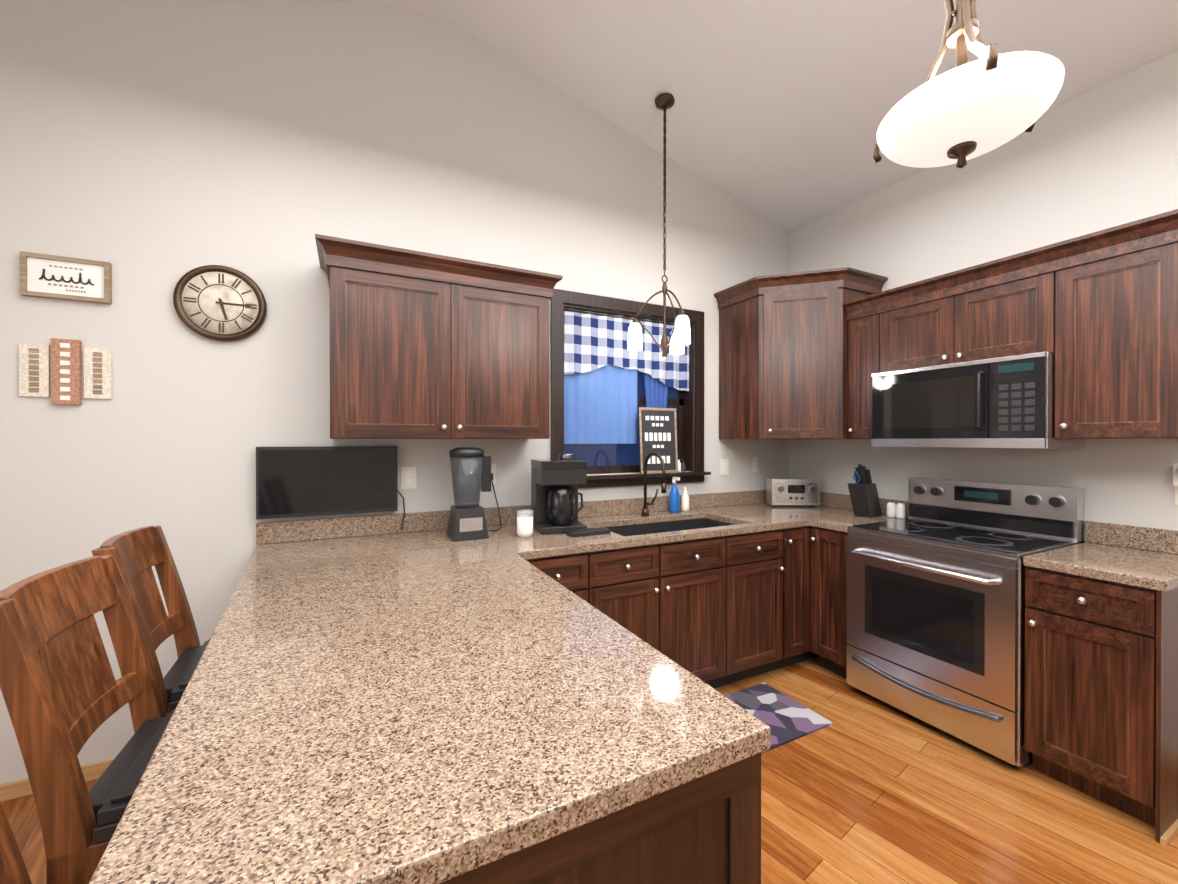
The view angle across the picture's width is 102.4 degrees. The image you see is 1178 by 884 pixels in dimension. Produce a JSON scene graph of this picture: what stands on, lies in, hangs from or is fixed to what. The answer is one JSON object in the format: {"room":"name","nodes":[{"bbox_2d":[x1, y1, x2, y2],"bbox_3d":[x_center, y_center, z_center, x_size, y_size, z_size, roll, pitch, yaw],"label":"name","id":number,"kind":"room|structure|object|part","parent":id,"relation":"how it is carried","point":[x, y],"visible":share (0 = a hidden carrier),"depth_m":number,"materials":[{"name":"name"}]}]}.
{"room":"kitchen","nodes":[
{"label":"kitchen","id":0,"kind":"room"},
{"bbox_2d":[0,0,788,783],"bbox_3d":[-0.813,-0.511,2.647,5.610,3.790,0.140,0,0,-27],"label":"wall","id":1,"kind":"structure","parent":0,"point":[152,152],"depth_m":2.19,"materials":[{"name":"white paint"}]},
{"bbox_2d":[0,759,113,801],"bbox_3d":[-2.189,1.355,1.875,2.170,0.065,0.013,0,0,-27],"label":"baseboard","id":2,"kind":"structure","parent":1,"relation":"attached to","point":[23,788],"depth_m":1.86,"materials":[{"name":"brown wood"}]},
{"bbox_2d":[19,338,111,404],"bbox_3d":[-2.102,-0.284,1.905,0.266,0.260,0.022,0,0,-27],"label":"wall decor","id":3,"kind":"object","parent":1,"relation":"attached to","point":[66,371],"visible":1,"depth_m":1.90,"materials":[{"name":"white wood"}]},
{"bbox_2d":[20,251,111,303],"bbox_3d":[-2.097,-0.659,1.905,0.257,0.167,0.025,0,0,-27],"label":"sign","id":4,"kind":"object","parent":1,"relation":"attached to","point":[60,277],"visible":1,"depth_m":1.90,"materials":[{"name":"white wood"}]},
{"bbox_2d":[173,265,266,341],"bbox_3d":[-1.648,-0.624,2.125,0.336,0.336,0.036,0,0,-27],"label":"wall clock","id":5,"kind":"object","parent":1,"relation":"attached to","point":[221,303],"visible":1,"depth_m":2.12,"materials":[{"name":"brown metal"}]},
{"bbox_2d":[256,446,404,528],"bbox_3d":[-1.242,0.234,2.322,0.638,0.432,0.054,0,0,-27],"label":"wall-mounted tv","id":6,"kind":"object","parent":1,"relation":"attached to","point":[310,481],"visible":1,"depth_m":2.28,"materials":[{"name":"black plastic"}]},
{"bbox_2d":[401,467,416,488],"bbox_3d":[-0.949,0.185,2.498,0.075,0.115,0.008,0,0,-27],"label":"electrical outlet","id":7,"kind":"object","parent":1,"relation":"attached to","point":[408,477],"visible":1,"depth_m":2.50,"materials":[{"name":"white plastic"}]},
{"bbox_2d":[315,234,562,438],"bbox_3d":[-0.725,-0.445,2.393,1.120,0.850,0.387,0,0,-27],"label":"upper cabinet","id":8,"kind":"object","parent":1,"relation":"attached to","point":[424,345],"visible":1,"depth_m":2.23,"materials":[{"name":"brown wood"}]},
{"bbox_2d":[491,464,495,483],"bbox_3d":[-0.565,0.179,2.691,0.075,0.115,0.008,0,0,-27],"label":"electrical outlet","id":9,"kind":"object","parent":1,"relation":"attached to","point":[493,468],"visible":0.24,"depth_m":2.70,"materials":[{"name":"white plastic"}]},
{"bbox_2d":[256,490,765,544],"bbox_3d":[0.031,0.417,2.983,3.517,0.099,0.023,0,0,-27],"label":"backsplash","id":10,"kind":"structure","parent":1,"relation":"attached to","point":[337,527],"depth_m":2.52,"materials":[{"name":"beige stone"}]},
{"bbox_2d":[550,288,710,487],"bbox_3d":[0.278,-0.323,3.149,1.190,1.210,0.212,0,0,-27],"label":"window","id":11,"kind":"structure","parent":1,"relation":"in","point":[622,458],"depth_m":3.18,"materials":[{"name":"brown wood"}]},
{"bbox_2d":[564,364,636,443],"bbox_3d":[0.077,-0.323,3.080,0.560,0.660,0.014,0,0,-27],"label":"sheer curtain","id":12,"kind":"object","parent":11,"relation":"hanging from","point":[600,405],"visible":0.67,"depth_m":3.09,"materials":[{"name":"blue fabric"}]},
{"bbox_2d":[564,308,688,390],"bbox_3d":[0.276,-0.598,3.151,0.988,0.470,0.024,0,0,-27],"label":"curtain valance","id":13,"kind":"object","parent":11,"relation":"hanging from","point":[593,341],"visible":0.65,"depth_m":3.10,"materials":[{"name":"blue fabric"}]},
{"bbox_3d":[0.276,-0.823,3.150,0.988,0.011,0.012,0,0,-27],"label":"curtain rod","id":14,"kind":"part","parent":13,"relation":"part of","materials":[{"name":"fabric"}]},
{"bbox_2d":[644,373,667,407],"bbox_3d":[0.469,-0.344,3.281,0.240,0.620,0.018,0,0,-27],"label":"sheer curtain","id":15,"kind":"object","parent":11,"relation":"hanging from","point":[656,392],"visible":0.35,"depth_m":3.28,"materials":[{"name":"blue fabric"}]},
{"bbox_2d":[638,407,677,473],"bbox_3d":[0.467,-0.014,3.187,0.300,0.440,0.039,0,0,-27],"label":"kitchen sign","id":16,"kind":"object","parent":11,"relation":"on","point":[657,427],"visible":0.94,"depth_m":3.18,"materials":[{"name":"grey wood"}]},
{"bbox_2d":[678,460,685,471],"bbox_3d":[0.646,0.163,3.331,0.076,0.085,0.036,0,0,-27],"label":"bottle","id":17,"kind":"object","parent":11,"relation":"on","point":[682,467],"visible":0.79,"depth_m":3.32,"materials":[{"name":"white plastic"}]},
{"bbox_2d":[720,459,728,474],"bbox_3d":[0.997,0.180,3.480,0.075,0.115,0.008,0,0,-27],"label":"electrical outlet","id":18,"kind":"object","parent":1,"relation":"attached to","point":[724,466],"visible":1,"depth_m":3.48,"materials":[{"name":"white plastic"}]},
{"bbox_2d":[751,457,757,471],"bbox_3d":[1.265,0.170,3.615,0.060,0.115,0.008,0,0,-27],"label":"electrical outlet","id":19,"kind":"object","parent":1,"relation":"attached to","point":[754,464],"visible":1,"depth_m":3.61,"materials":[{"name":"white plastic"}]},
{"bbox_2d":[714,267,887,438],"bbox_3d":[1.424,-0.550,3.259,0.777,1.053,0.777,0,0,-27],"label":"upper cabinet","id":20,"kind":"object","parent":1,"relation":"attached to","point":[783,356],"visible":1,"depth_m":3.05,"materials":[{"name":"brown wood"}]},
{"bbox_2d":[1,657,1177,883],"bbox_3d":[0.480,1.446,0.094,5.610,0.100,5.880,0,0,-27],"label":"floor","id":21,"kind":"structure","parent":0,"point":[863,789],"depth_m":1.76,"materials":[{"name":"laminate"}]},
{"bbox_2d":[0,802,31,883],"bbox_3d":[-0.661,0.842,0.608,0.517,1.104,0.410,0,0,-32],"label":"stool","id":22,"kind":"object","parent":21,"relation":"on","point":[13,869],"visible":0.08,"depth_m":0.70,"materials":[{"name":"brown wood"}]},
{"bbox_2d":[0,555,174,883],"bbox_3d":[-0.966,0.840,1.133,0.525,1.104,0.427,0,0,-27],"label":"stool","id":23,"kind":"object","parent":21,"relation":"on","point":[66,694],"visible":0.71,"depth_m":0.98,"materials":[{"name":"brown wood"}]},
{"bbox_2d":[91,525,209,715],"bbox_3d":[-1.223,0.837,1.572,0.522,1.104,0.418,0,0,-27],"label":"stool","id":24,"kind":"object","parent":21,"relation":"on","point":[138,553],"visible":0.27,"depth_m":1.53,"materials":[{"name":"brown wood"}]},
{"bbox_2d":[526,550,605,614],"bbox_3d":[-0.288,0.948,2.450,0.421,0.876,0.692,0,0,-27],"label":"base cabinet","id":25,"kind":"object","parent":21,"relation":"on","point":[584,574],"depth_m":2.19,"materials":[{"name":"brown wood"}]},
{"bbox_2d":[230,503,907,598],"bbox_3d":[0.240,0.489,2.571,3.517,0.039,0.947,0,0,-27],"label":"countertop","id":26,"kind":"structure","parent":25,"relation":"on","point":[272,568],"depth_m":2.15,"materials":[{"name":"stone"}]},
{"bbox_2d":[446,447,490,541],"bbox_3d":[-0.593,0.247,2.375,0.205,0.445,0.190,0,0,-27],"label":"blender","id":27,"kind":"object","parent":26,"relation":"on","point":[471,473],"visible":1,"depth_m":2.31,"materials":[{"name":"black plastic"}]},
{"bbox_2d":[487,473,501,530],"bbox_3d":[-0.536,0.321,2.565,0.121,0.292,0.244,0,0,-27],"label":"cord","id":28,"kind":"object","parent":27,"relation":"attached to","point":[497,504],"visible":0.69,"depth_m":2.62,"materials":[{"name":"black plastic"}]},
{"bbox_2d":[517,509,532,537],"bbox_3d":[-0.320,0.405,2.373,0.084,0.130,0.084,0,0,-27],"label":"jar candle","id":29,"kind":"object","parent":26,"relation":"on","point":[524,526],"visible":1,"depth_m":2.34,"materials":[{"name":"white wax"}]},
{"bbox_2d":[531,454,586,534],"bbox_3d":[-0.166,0.266,2.575,0.248,0.405,0.282,0,0,-19],"label":"coffee maker","id":30,"kind":"object","parent":26,"relation":"on","point":[555,493],"visible":0.98,"depth_m":2.47,"materials":[{"name":"black plastic"}]},
{"bbox_2d":[565,527,610,536],"bbox_3d":[-0.004,0.459,2.435,0.220,0.020,0.085,0,0,-27],"label":"tray","id":31,"kind":"object","parent":26,"relation":"on","point":[587,532],"visible":0.98,"depth_m":2.41,"materials":[{"name":"black plastic"}]},
{"bbox_2d":[641,452,665,515],"bbox_3d":[0.431,0.262,2.954,0.116,0.410,0.240,0,0,-27],"label":"bronze faucet","id":32,"kind":"object","parent":26,"relation":"on","point":[645,511],"visible":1,"depth_m":3.00,"materials":[{"name":"brown metal"}]},
{"bbox_2d":[607,519,730,535],"bbox_3d":[0.476,0.597,2.771,0.874,0.174,0.424,0,0,-27],"label":"sink basin","id":33,"kind":"object","parent":26,"relation":"in","point":[661,527],"visible":0.04,"depth_m":2.99,"materials":[{"name":"grey"}]},
{"bbox_2d":[669,477,679,512],"bbox_3d":[0.577,0.348,3.170,0.068,0.235,0.084,0,0,-27],"label":"soap bottle","id":34,"kind":"object","parent":26,"relation":"on","point":[674,500],"visible":1,"depth_m":3.15,"materials":[{"name":"blue plastic"}]},
{"bbox_2d":[681,487,688,511],"bbox_3d":[0.653,0.386,3.218,0.056,0.160,0.056,0,0,-27],"label":"soap dispenser","id":35,"kind":"object","parent":26,"relation":"on","point":[685,502],"visible":1,"depth_m":3.20,"materials":[{"name":"white plastic"}]},
{"bbox_2d":[766,478,819,505],"bbox_3d":[1.495,0.364,3.471,0.340,0.200,0.158,0,0,3],"label":"radio","id":36,"kind":"object","parent":26,"relation":"on","point":[792,491],"visible":1,"depth_m":3.41,"materials":[{"name":"silver metal"}]},
{"bbox_2d":[439,753,760,883],"bbox_3d":[-0.436,0.952,1.606,0.709,0.875,2.065,0,0,-27],"label":"base cabinet","id":37,"kind":"object","parent":21,"relation":"on","point":[705,829],"visible":0.06,"depth_m":0.73,"materials":[{"name":"brown wood"}]},
{"bbox_2d":[89,563,769,883],"bbox_3d":[-0.432,0.496,1.198,0.960,0.039,1.380,0,0,-27],"label":"countertop","id":38,"kind":"structure","parent":37,"relation":"on","point":[427,707],"depth_m":0.77,"materials":[{"name":"stone"}]},
{"bbox_2d":[606,547,633,633],"bbox_3d":[-0.081,0.947,2.555,0.292,0.876,0.692,0,0,-27],"label":"base cabinet","id":39,"kind":"object","parent":21,"relation":"on","point":[619,562],"depth_m":2.29,"materials":[{"name":"brown wood"}]},
{"bbox_2d":[634,541,765,687],"bbox_3d":[0.451,1.043,2.824,0.900,0.681,0.692,0,0,-27],"label":"base cabinet","id":40,"kind":"object","parent":21,"relation":"on","point":[714,612],"depth_m":2.52,"materials":[{"name":"brown wood"}]},
{"bbox_2d":[686,518,813,672],"bbox_3d":[1.046,0.945,3.089,0.400,0.876,0.754,0,0,-27],"label":"base cabinet","id":41,"kind":"object","parent":21,"relation":"on","point":[788,554],"depth_m":2.79,"materials":[{"name":"brown wood"}]},
{"bbox_2d":[724,683,832,753],"bbox_3d":[0.715,1.379,2.324,0.860,0.012,0.430,0,0,-27],"label":"area rug","id":42,"kind":"object","parent":21,"relation":"on","point":[785,718],"visible":0.39,"depth_m":2.40,"materials":[{"name":"purple fabric"}]},
{"bbox_2d":[814,527,849,678],"bbox_3d":[1.654,0.945,2.910,0.689,0.876,0.275,0,0,-27],"label":"base cabinet","id":43,"kind":"object","parent":21,"relation":"on","point":[830,546],"depth_m":2.78,"materials":[{"name":"brown wood"}]},
{"bbox_2d":[809,511,904,522],"bbox_3d":[1.684,0.487,2.905,0.636,0.039,0.240,0,0,-27],"label":"countertop","id":44,"kind":"structure","parent":43,"relation":"on","point":[842,516],"depth_m":2.96,"materials":[{"name":"stone"}]},
{"bbox_2d":[848,464,881,517],"bbox_3d":[1.747,0.302,3.001,0.264,0.330,0.100,0,0,-37],"label":"knife block","id":45,"kind":"object","parent":44,"relation":"on","point":[864,496],"visible":1,"depth_m":2.96,"materials":[{"name":"black plastic"}]},
{"bbox_2d":[887,502,904,518],"bbox_3d":[1.910,0.421,2.948,0.098,0.092,0.050,0,0,39],"label":"shakers","id":46,"kind":"object","parent":44,"relation":"on","point":[896,511],"visible":1,"depth_m":2.94,"materials":[{"name":"white ceramic"}]},
{"bbox_2d":[847,477,1084,768],"bbox_3d":[1.870,0.800,2.435,0.728,1.170,0.754,0,0,-27],"label":"range","id":47,"kind":"object","parent":21,"relation":"on","point":[936,609],"visible":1,"depth_m":2.27,"materials":[{"name":"silver metal"}]},
{"bbox_2d":[1024,566,1177,845],"bbox_3d":[2.162,0.950,1.934,0.661,0.875,0.390,0,0,-27],"label":"base cabinet","id":48,"kind":"object","parent":21,"relation":"on","point":[1101,690],"visible":1,"depth_m":1.77,"materials":[{"name":"brown wood"}]},
{"bbox_2d":[1023,542,1177,591],"bbox_3d":[2.174,0.492,1.939,0.632,0.039,0.389,0,0,-27],"label":"countertop","id":49,"kind":"structure","parent":48,"relation":"on","point":[1153,570],"depth_m":1.87,"materials":[{"name":"stone"}]},
{"bbox_2d":[329,0,1177,232],"bbox_3d":[0.480,-2.023,0.077,5.330,0.740,5.600,0,0,-27],"label":"ceiling","id":50,"kind":"structure","parent":0,"point":[777,112],"depth_m":2.49,"materials":[{"name":"white paint"}]},
{"bbox_2d":[627,93,690,359],"bbox_3d":[0.468,-1.252,2.763,0.397,1.532,0.360,0,0,-27],"label":"chandelier","id":51,"kind":"object","parent":50,"relation":"hanging from","point":[679,338],"visible":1,"depth_m":2.79,"materials":[{"name":"brown metal"}]},
{"bbox_2d":[873,0,1064,167],"bbox_3d":[0.862,-1.370,1.103,0.348,1.473,0.357,0,0,-27],"label":"pendant light","id":52,"kind":"object","parent":50,"relation":"hanging from","point":[964,110],"visible":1,"depth_m":1.02,"materials":[{"name":"white glass"}]},
{"bbox_2d":[789,50,1177,541],"bbox_3d":[2.921,-0.184,1.319,0.140,3.150,5.600,0,0,-27],"label":"wall","id":53,"kind":"structure","parent":0,"point":[1103,157],"depth_m":2.44,"materials":[{"name":"white paint"}]},
{"bbox_2d":[843,297,878,438],"bbox_3d":[1.820,-0.432,2.963,0.338,0.820,0.198,0,0,-27],"label":"upper cabinet","id":54,"kind":"object","parent":53,"relation":"attached to","point":[862,317],"depth_m":2.90,"materials":[{"name":"brown wood"}]},
{"bbox_2d":[820,492,907,516],"bbox_3d":[1.808,0.415,3.343,0.020,0.099,0.913,0,0,-27],"label":"backsplash","id":55,"kind":"structure","parent":53,"relation":"attached to","point":[837,500],"depth_m":3.34,"materials":[{"name":"beige stone"}]},
{"bbox_2d":[879,281,934,372],"bbox_3d":[1.966,-0.622,2.673,0.338,0.438,0.449,0,0,-27],"label":"upper cabinet","id":56,"kind":"object","parent":53,"relation":"attached to","point":[906,317],"depth_m":2.66,"materials":[{"name":"brown wood"}]},
{"bbox_2d":[935,249,1058,365],"bbox_3d":[2.115,-0.621,2.378,0.338,0.438,0.450,0,0,-27],"label":"upper cabinet","id":57,"kind":"object","parent":53,"relation":"attached to","point":[1011,308],"depth_m":2.28,"materials":[{"name":"brown wood"}]},
{"bbox_2d":[872,352,1084,448],"bbox_3d":[1.990,-0.188,2.502,0.449,0.425,0.774,0,0,-27],"label":"microwave","id":58,"kind":"object","parent":57,"relation":"attached to","point":[1005,402],"visible":0.98,"depth_m":2.32,"materials":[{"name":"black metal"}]},
{"bbox_2d":[1055,217,1177,438],"bbox_3d":[2.299,-0.428,2.014,0.338,0.820,0.368,0,0,-27],"label":"upper cabinet","id":59,"kind":"object","parent":53,"relation":"attached to","point":[1096,313],"depth_m":1.93,"materials":[{"name":"brown wood"}]},
{"bbox_2d":[1085,521,1177,553],"bbox_3d":[2.447,0.421,2.077,0.020,0.099,0.389,0,0,-27],"label":"backsplash","id":60,"kind":"structure","parent":53,"relation":"attached to","point":[1147,538],"depth_m":2.11,"materials":[{"name":"beige stone"}]},
{"bbox_2d":[1173,463,1177,504],"bbox_3d":[2.478,0.175,1.959,0.074,0.175,0.085,0,0,-27],"label":"outlet","id":61,"kind":"object","parent":53,"relation":"attached to","point":[1175,474],"visible":1,"depth_m":1.99,"materials":[{"name":"white plastic"}]}
]}

